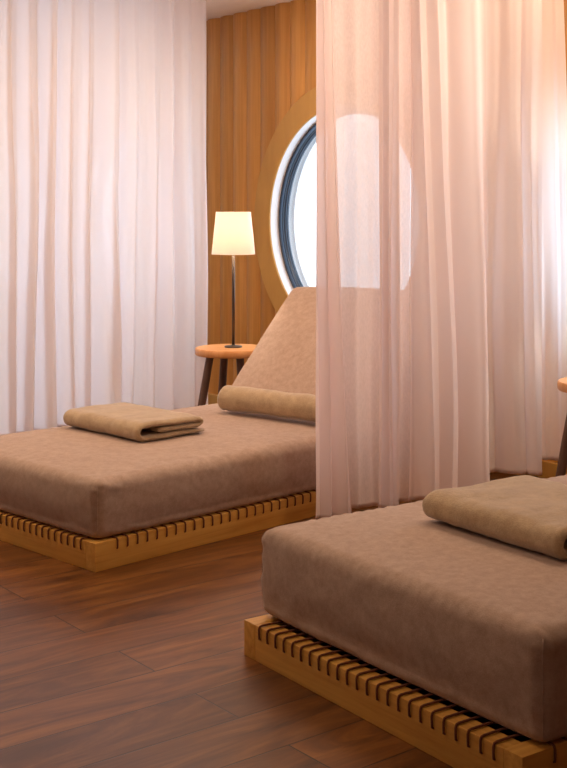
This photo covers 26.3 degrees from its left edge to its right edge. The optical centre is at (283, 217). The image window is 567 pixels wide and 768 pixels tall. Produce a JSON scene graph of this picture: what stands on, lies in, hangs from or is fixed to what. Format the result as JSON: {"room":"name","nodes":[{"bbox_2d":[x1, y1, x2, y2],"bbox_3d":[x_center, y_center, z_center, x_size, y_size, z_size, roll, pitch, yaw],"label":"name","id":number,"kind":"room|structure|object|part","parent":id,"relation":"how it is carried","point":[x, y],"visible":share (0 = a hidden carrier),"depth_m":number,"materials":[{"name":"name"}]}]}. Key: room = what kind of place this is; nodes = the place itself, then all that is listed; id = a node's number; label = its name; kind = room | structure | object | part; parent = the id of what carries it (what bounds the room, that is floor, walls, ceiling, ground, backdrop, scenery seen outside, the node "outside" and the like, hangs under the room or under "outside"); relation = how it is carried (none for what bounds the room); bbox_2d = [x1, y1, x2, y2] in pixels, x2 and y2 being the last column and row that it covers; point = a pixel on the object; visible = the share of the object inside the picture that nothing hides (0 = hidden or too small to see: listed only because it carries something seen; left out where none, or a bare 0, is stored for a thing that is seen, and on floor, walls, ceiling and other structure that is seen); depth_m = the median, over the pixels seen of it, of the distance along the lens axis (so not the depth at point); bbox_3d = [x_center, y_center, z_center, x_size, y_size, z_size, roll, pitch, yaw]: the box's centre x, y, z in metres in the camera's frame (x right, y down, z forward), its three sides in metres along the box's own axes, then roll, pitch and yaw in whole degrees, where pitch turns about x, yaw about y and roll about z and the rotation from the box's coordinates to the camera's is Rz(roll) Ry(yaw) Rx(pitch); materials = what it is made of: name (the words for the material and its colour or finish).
{"room":"spa","nodes":[
{"label":"spa","id":0,"kind":"room"},
{"bbox_2d":[205,0,292,20],"bbox_3d":[-2.034,-1.440,3.935,8.450,0.120,15.050,0,0,-38],"label":"ceiling","id":1,"kind":"structure","parent":0,"point":[214,8],"depth_m":7.89,"materials":[{"name":"white paint"}]},
{"bbox_2d":[0,0,207,434],"bbox_3d":[-1.543,-0.084,6.556,0.139,2.553,3.001,0,0,44],"label":"sheer curtain","id":2,"kind":"object","parent":1,"relation":"hanging from","point":[104,234],"visible":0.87,"depth_m":7.06,"materials":[{"name":"white fabric"}]},
{"bbox_2d":[316,0,351,519],"bbox_3d":[0.212,-0.049,5.094,0.206,2.622,0.063,0,0,-33],"label":"sheer curtain","id":3,"kind":"object","parent":1,"relation":"hanging from","point":[333,497],"visible":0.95,"depth_m":5.08,"materials":[{"name":"white fabric"}]},
{"bbox_2d":[334,0,410,507],"bbox_3d":[0.374,-0.056,5.251,0.404,2.607,0.043,0,0,-23],"label":"sheer curtain","id":4,"kind":"object","parent":1,"relation":"hanging from","point":[356,22],"visible":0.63,"depth_m":5.23,"materials":[{"name":"white fabric"}]},
{"bbox_2d":[378,0,399,507],"bbox_3d":[0.450,-0.059,5.172,0.095,2.601,0.045,0,0,0],"label":"sheer curtain","id":5,"kind":"object","parent":1,"relation":"hanging from","point":[389,365],"visible":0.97,"depth_m":5.18,"materials":[{"name":"fabric"}]},
{"bbox_2d":[408,0,489,501],"bbox_3d":[0.754,-0.064,5.379,0.484,2.592,0.074,0,0,-34],"label":"sheer curtain","id":6,"kind":"object","parent":1,"relation":"hanging from","point":[449,397],"visible":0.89,"depth_m":5.36,"materials":[{"name":"white fabric"}]},
{"bbox_2d":[485,0,541,474],"bbox_3d":[1.026,-0.079,5.712,0.372,2.561,0.057,0,0,6],"label":"sheer curtain","id":7,"kind":"object","parent":1,"relation":"hanging from","point":[513,27],"visible":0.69,"depth_m":5.69,"materials":[{"name":"fabric"}]},
{"bbox_2d":[542,0,566,460],"bbox_3d":[1.279,-0.099,5.820,0.230,2.521,0.037,0,0,44],"label":"sheer curtain","id":8,"kind":"object","parent":1,"relation":"hanging from","point":[554,83],"visible":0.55,"depth_m":5.82,"materials":[{"name":"white fabric"}]},
{"bbox_2d":[0,472,541,767],"bbox_3d":[-2.034,1.360,3.935,8.450,0.120,15.050,0,0,-38],"label":"floor","id":9,"kind":"structure","parent":0,"point":[140,664],"depth_m":3.40,"materials":[{"name":"brown wood"}]},
{"bbox_2d":[0,286,315,571],"bbox_3d":[-0.270,0.839,5.684,1.149,0.923,2.356,0,0,45],"label":"daybed","id":10,"kind":"object","parent":9,"relation":"on","point":[90,500],"visible":0.52,"depth_m":4.90,"materials":[{"name":"beige fabric"}]},
{"bbox_3d":[-1.040,1.212,4.934,0.006,0.046,0.207,0,0,45],"label":"cord","id":11,"kind":"part","parent":10,"relation":"part of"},
{"bbox_3d":[-1.010,1.212,4.905,0.006,0.046,0.207,0,0,45],"label":"cord","id":12,"kind":"part","parent":10,"relation":"part of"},
{"bbox_3d":[-0.980,1.212,4.875,0.006,0.046,0.207,0,0,45],"label":"cord","id":13,"kind":"part","parent":10,"relation":"part of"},
{"bbox_3d":[-0.891,1.212,4.788,0.006,0.046,0.207,0,0,45],"label":"cord","id":14,"kind":"part","parent":10,"relation":"part of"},
{"bbox_3d":[-0.862,1.212,4.758,0.006,0.046,0.207,0,0,45],"label":"cord","id":15,"kind":"part","parent":10,"relation":"part of","materials":[{"name":"brown wood"}]},
{"bbox_3d":[-1.072,1.248,4.871,1.013,0.104,0.058,0,0,45],"label":"rail","id":16,"kind":"part","parent":10,"relation":"part of","materials":[{"name":"brown wood"}]},
{"bbox_3d":[-0.832,1.212,4.729,0.006,0.046,0.207,0,0,45],"label":"cord","id":17,"kind":"part","parent":10,"relation":"part of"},
{"bbox_3d":[-0.772,1.212,4.671,0.006,0.046,0.207,0,0,45],"label":"cord","id":18,"kind":"part","parent":10,"relation":"part of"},
{"bbox_3d":[-0.743,1.212,4.641,0.006,0.046,0.207,0,0,45],"label":"cord","id":19,"kind":"part","parent":10,"relation":"part of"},
{"bbox_3d":[-0.713,1.212,4.612,0.006,0.046,0.207,0,0,45],"label":"cord","id":20,"kind":"part","parent":10,"relation":"part of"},
{"bbox_3d":[-0.688,1.212,4.593,0.207,0.046,0.006,0,0,45],"label":"cord","id":21,"kind":"part","parent":10,"relation":"part of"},
{"bbox_3d":[-0.655,1.212,4.627,0.207,0.046,0.006,0,0,45],"label":"cord","id":22,"kind":"part","parent":10,"relation":"part of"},
{"bbox_2d":[63,402,204,441],"bbox_3d":[-0.686,0.916,5.498,0.374,0.083,0.587,0,0,-44],"label":"folded towel","id":23,"kind":"object","parent":10,"relation":"on","point":[141,423],"visible":1,"depth_m":5.37,"materials":[{"name":"beige fabric"}]},
{"bbox_3d":[-0.269,1.074,5.686,1.149,0.234,2.353,0,0,45],"label":"mattress","id":24,"kind":"part","parent":10,"relation":"part of","materials":[{"name":"beige fabric"}]},
{"bbox_3d":[0.111,1.248,5.307,0.058,0.105,2.340,0,0,45],"label":"rail","id":25,"kind":"part","parent":10,"relation":"part of","materials":[{"name":"brown wood"}]},
{"bbox_2d":[217,385,315,421],"bbox_3d":[-0.007,0.882,5.773,0.736,0.120,0.140,0,0,39],"label":"rolled towel","id":26,"kind":"object","parent":10,"relation":"on","point":[301,406],"visible":0.75,"depth_m":5.76,"materials":[{"name":"beige fabric"}]},
{"bbox_3d":[0.297,0.674,6.259,1.083,0.594,0.701,0,0,45],"label":"backrest","id":27,"kind":"part","parent":10,"relation":"part of","materials":[{"name":"beige fabric"}]},
{"bbox_2d":[195,344,256,405],"bbox_3d":[-0.290,1.015,6.850,0.418,0.570,0.418,0,0,15],"label":"side table","id":28,"kind":"object","parent":9,"relation":"on","point":[219,351],"visible":0.48,"depth_m":6.77,"materials":[{"name":"brown wood"}]},
{"bbox_3d":[-0.455,1.035,6.784,0.138,0.530,0.044,0,0,-22],"label":"leg","id":29,"kind":"part","parent":28,"relation":"part of","materials":[{"name":"brown wood"}]},
{"bbox_3d":[-0.356,1.035,7.015,0.044,0.530,0.138,0,0,-22],"label":"leg","id":30,"kind":"part","parent":28,"relation":"part of","materials":[{"name":"brown wood"}]},
{"bbox_2d":[212,212,254,347],"bbox_3d":[-0.283,0.347,6.860,0.247,0.764,0.247,0,0,0],"label":"table lamp","id":31,"kind":"object","parent":28,"relation":"on","point":[233,231],"visible":1,"depth_m":6.77,"materials":[{"name":"beige fabric"}]},
{"bbox_3d":[-0.283,0.085,6.860,0.247,0.240,0.247,0,0,0],"label":"lamp shade","id":32,"kind":"part","parent":31,"relation":"part of","materials":[{"name":"white fabric"}]},
{"bbox_3d":[-0.224,1.035,6.685,0.044,0.530,0.138,0,0,-22],"label":"leg","id":33,"kind":"part","parent":28,"relation":"part of","materials":[{"name":"brown wood"}]},
{"bbox_2d":[244,475,566,767],"bbox_3d":[1.166,0.839,3.823,2.356,0.923,1.184,0,0,-35],"label":"daybed","id":34,"kind":"object","parent":9,"relation":"on","point":[477,622],"visible":0.87,"depth_m":3.11,"materials":[{"name":"beige fabric"}]},
{"bbox_3d":[0.011,1.212,3.601,0.207,0.046,0.006,0,0,-35],"label":"cord","id":35,"kind":"part","parent":34,"relation":"part of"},
{"bbox_3d":[0.035,1.212,3.567,0.207,0.046,0.006,0,0,-35],"label":"cord","id":36,"kind":"part","parent":34,"relation":"part of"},
{"bbox_3d":[0.859,1.248,4.262,2.340,0.105,0.058,0,0,-35],"label":"rail","id":37,"kind":"part","parent":34,"relation":"part of","materials":[{"name":"brown wood"}]},
{"bbox_3d":[0.058,1.212,3.533,0.207,0.046,0.006,0,0,-35],"label":"cord","id":38,"kind":"part","parent":34,"relation":"part of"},
{"bbox_3d":[0.082,1.212,3.499,0.207,0.046,0.006,0,0,-35],"label":"cord","id":39,"kind":"part","parent":34,"relation":"part of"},
{"bbox_3d":[0.106,1.212,3.465,0.207,0.046,0.006,0,0,-35],"label":"cord","id":40,"kind":"part","parent":34,"relation":"part of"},
{"bbox_3d":[0.130,1.212,3.431,0.207,0.046,0.006,0,0,-35],"label":"cord","id":41,"kind":"part","parent":34,"relation":"part of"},
{"bbox_3d":[0.154,1.212,3.396,0.207,0.046,0.006,0,0,-35],"label":"cord","id":42,"kind":"part","parent":34,"relation":"part of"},
{"bbox_3d":[0.177,1.212,3.362,0.207,0.046,0.006,0,0,-35],"label":"cord","id":43,"kind":"part","parent":34,"relation":"part of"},
{"bbox_3d":[0.201,1.212,3.328,0.207,0.046,0.006,0,0,-35],"label":"cord","id":44,"kind":"part","parent":34,"relation":"part of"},
{"bbox_3d":[0.225,1.212,3.294,0.207,0.046,0.006,0,0,-35],"label":"cord","id":45,"kind":"part","parent":34,"relation":"part of","materials":[{"name":"brown fabric"}]},
{"bbox_3d":[0.249,1.212,3.260,0.207,0.046,0.006,0,0,-35],"label":"cord","id":46,"kind":"part","parent":34,"relation":"part of","materials":[{"name":"brown fabric"}]},
{"bbox_3d":[0.273,1.212,3.226,0.207,0.046,0.006,0,0,-35],"label":"cord","id":47,"kind":"part","parent":34,"relation":"part of","materials":[{"name":"brown fabric"}]},
{"bbox_3d":[0.297,1.212,3.191,0.207,0.046,0.006,0,0,-35],"label":"cord","id":48,"kind":"part","parent":34,"relation":"part of","materials":[{"name":"brown fabric"}]},
{"bbox_3d":[0.230,1.248,3.170,0.058,0.104,1.013,0,0,-35],"label":"rail","id":49,"kind":"part","parent":34,"relation":"part of","materials":[{"name":"brown wood"}]},
{"bbox_3d":[0.321,1.212,3.157,0.207,0.046,0.006,0,0,-35],"label":"cord","id":50,"kind":"part","parent":34,"relation":"part of","materials":[{"name":"brown fabric"}]},
{"bbox_3d":[0.344,1.212,3.123,0.207,0.046,0.006,0,0,-35],"label":"cord","id":51,"kind":"part","parent":34,"relation":"part of","materials":[{"name":"brown fabric"}]},
{"bbox_3d":[0.368,1.212,3.089,0.207,0.046,0.006,0,0,-35],"label":"cord","id":52,"kind":"part","parent":34,"relation":"part of","materials":[{"name":"brown fabric"}]},
{"bbox_3d":[0.392,1.212,3.055,0.207,0.046,0.006,0,0,-35],"label":"cord","id":53,"kind":"part","parent":34,"relation":"part of","materials":[{"name":"brown fabric"}]},
{"bbox_3d":[0.416,1.212,3.021,0.207,0.046,0.006,0,0,-35],"label":"cord","id":54,"kind":"part","parent":34,"relation":"part of","materials":[{"name":"brown fabric"}]},
{"bbox_3d":[0.440,1.212,2.986,0.207,0.046,0.006,0,0,-35],"label":"cord","id":55,"kind":"part","parent":34,"relation":"part of","materials":[{"name":"brown fabric"}]},
{"bbox_3d":[0.464,1.212,2.952,0.207,0.046,0.006,0,0,-35],"label":"cord","id":56,"kind":"part","parent":34,"relation":"part of","materials":[{"name":"brown fabric"}]},
{"bbox_3d":[0.487,1.212,2.918,0.207,0.046,0.006,0,0,-35],"label":"cord","id":57,"kind":"part","parent":34,"relation":"part of","materials":[{"name":"brown fabric"}]},
{"bbox_3d":[0.511,1.212,2.884,0.207,0.046,0.006,0,0,-35],"label":"cord","id":58,"kind":"part","parent":34,"relation":"part of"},
{"bbox_3d":[0.535,1.212,2.850,0.207,0.046,0.006,0,0,-35],"label":"cord","id":59,"kind":"part","parent":34,"relation":"part of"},
{"bbox_2d":[422,475,566,560],"bbox_3d":[0.764,0.865,3.565,0.478,0.094,0.566,0,0,-34],"label":"folded towel","id":60,"kind":"object","parent":34,"relation":"on","point":[529,512],"visible":1,"depth_m":3.49,"materials":[{"name":"beige fabric"}]},
{"bbox_3d":[0.559,1.212,2.816,0.207,0.046,0.006,0,0,-35],"label":"cord","id":61,"kind":"part","parent":34,"relation":"part of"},
{"bbox_3d":[1.472,1.248,3.383,2.340,0.105,0.058,0,0,-35],"label":"rail","id":62,"kind":"part","parent":34,"relation":"part of","materials":[{"name":"brown wood"}]},
{"bbox_3d":[0.556,1.212,2.826,0.006,0.046,0.207,0,0,-35],"label":"cord","id":63,"kind":"part","parent":34,"relation":"part of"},
{"bbox_2d":[555,377,566,476],"bbox_3d":[1.435,1.015,5.420,0.418,0.570,0.418,0,0,40],"label":"side table","id":64,"kind":"object","parent":9,"relation":"on","point":[561,383],"visible":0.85,"depth_m":5.40,"materials":[{"name":"brown wood"}]},
{"bbox_3d":[1.258,1.035,5.420,0.138,0.530,0.044,0,0,0],"label":"leg","id":65,"kind":"part","parent":64,"relation":"part of","materials":[{"name":"brown wood"}]},
{"bbox_2d":[206,0,566,461],"bbox_3d":[1.169,-0.040,6.446,0.210,2.680,14.636,0,0,-38],"label":"wall","id":66,"kind":"structure","parent":0,"point":[261,62],"depth_m":8.14,"materials":[{"name":"brown wood"}]},
{"bbox_2d":[254,87,315,312],"bbox_3d":[0.417,0.017,7.404,0.215,1.712,1.712,0,0,-38],"label":"window","id":67,"kind":"structure","parent":66,"relation":"in","point":[291,144],"depth_m":7.87,"materials":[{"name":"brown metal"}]},
{"bbox_3d":[0.411,0.017,7.400,0.066,1.368,1.368,0,0,-38],"label":"frame","id":68,"kind":"part","parent":67,"relation":"part of","materials":[{"name":"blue metal"}]},
{"bbox_2d":[208,393,566,477],"bbox_3d":[1.084,1.258,6.371,0.050,0.085,14.650,0,0,-38],"label":"baseboard","id":69,"kind":"structure","parent":66,"relation":"attached to","point":[549,468],"depth_m":6.06,"materials":[{"name":"brown wood"}]}
]}

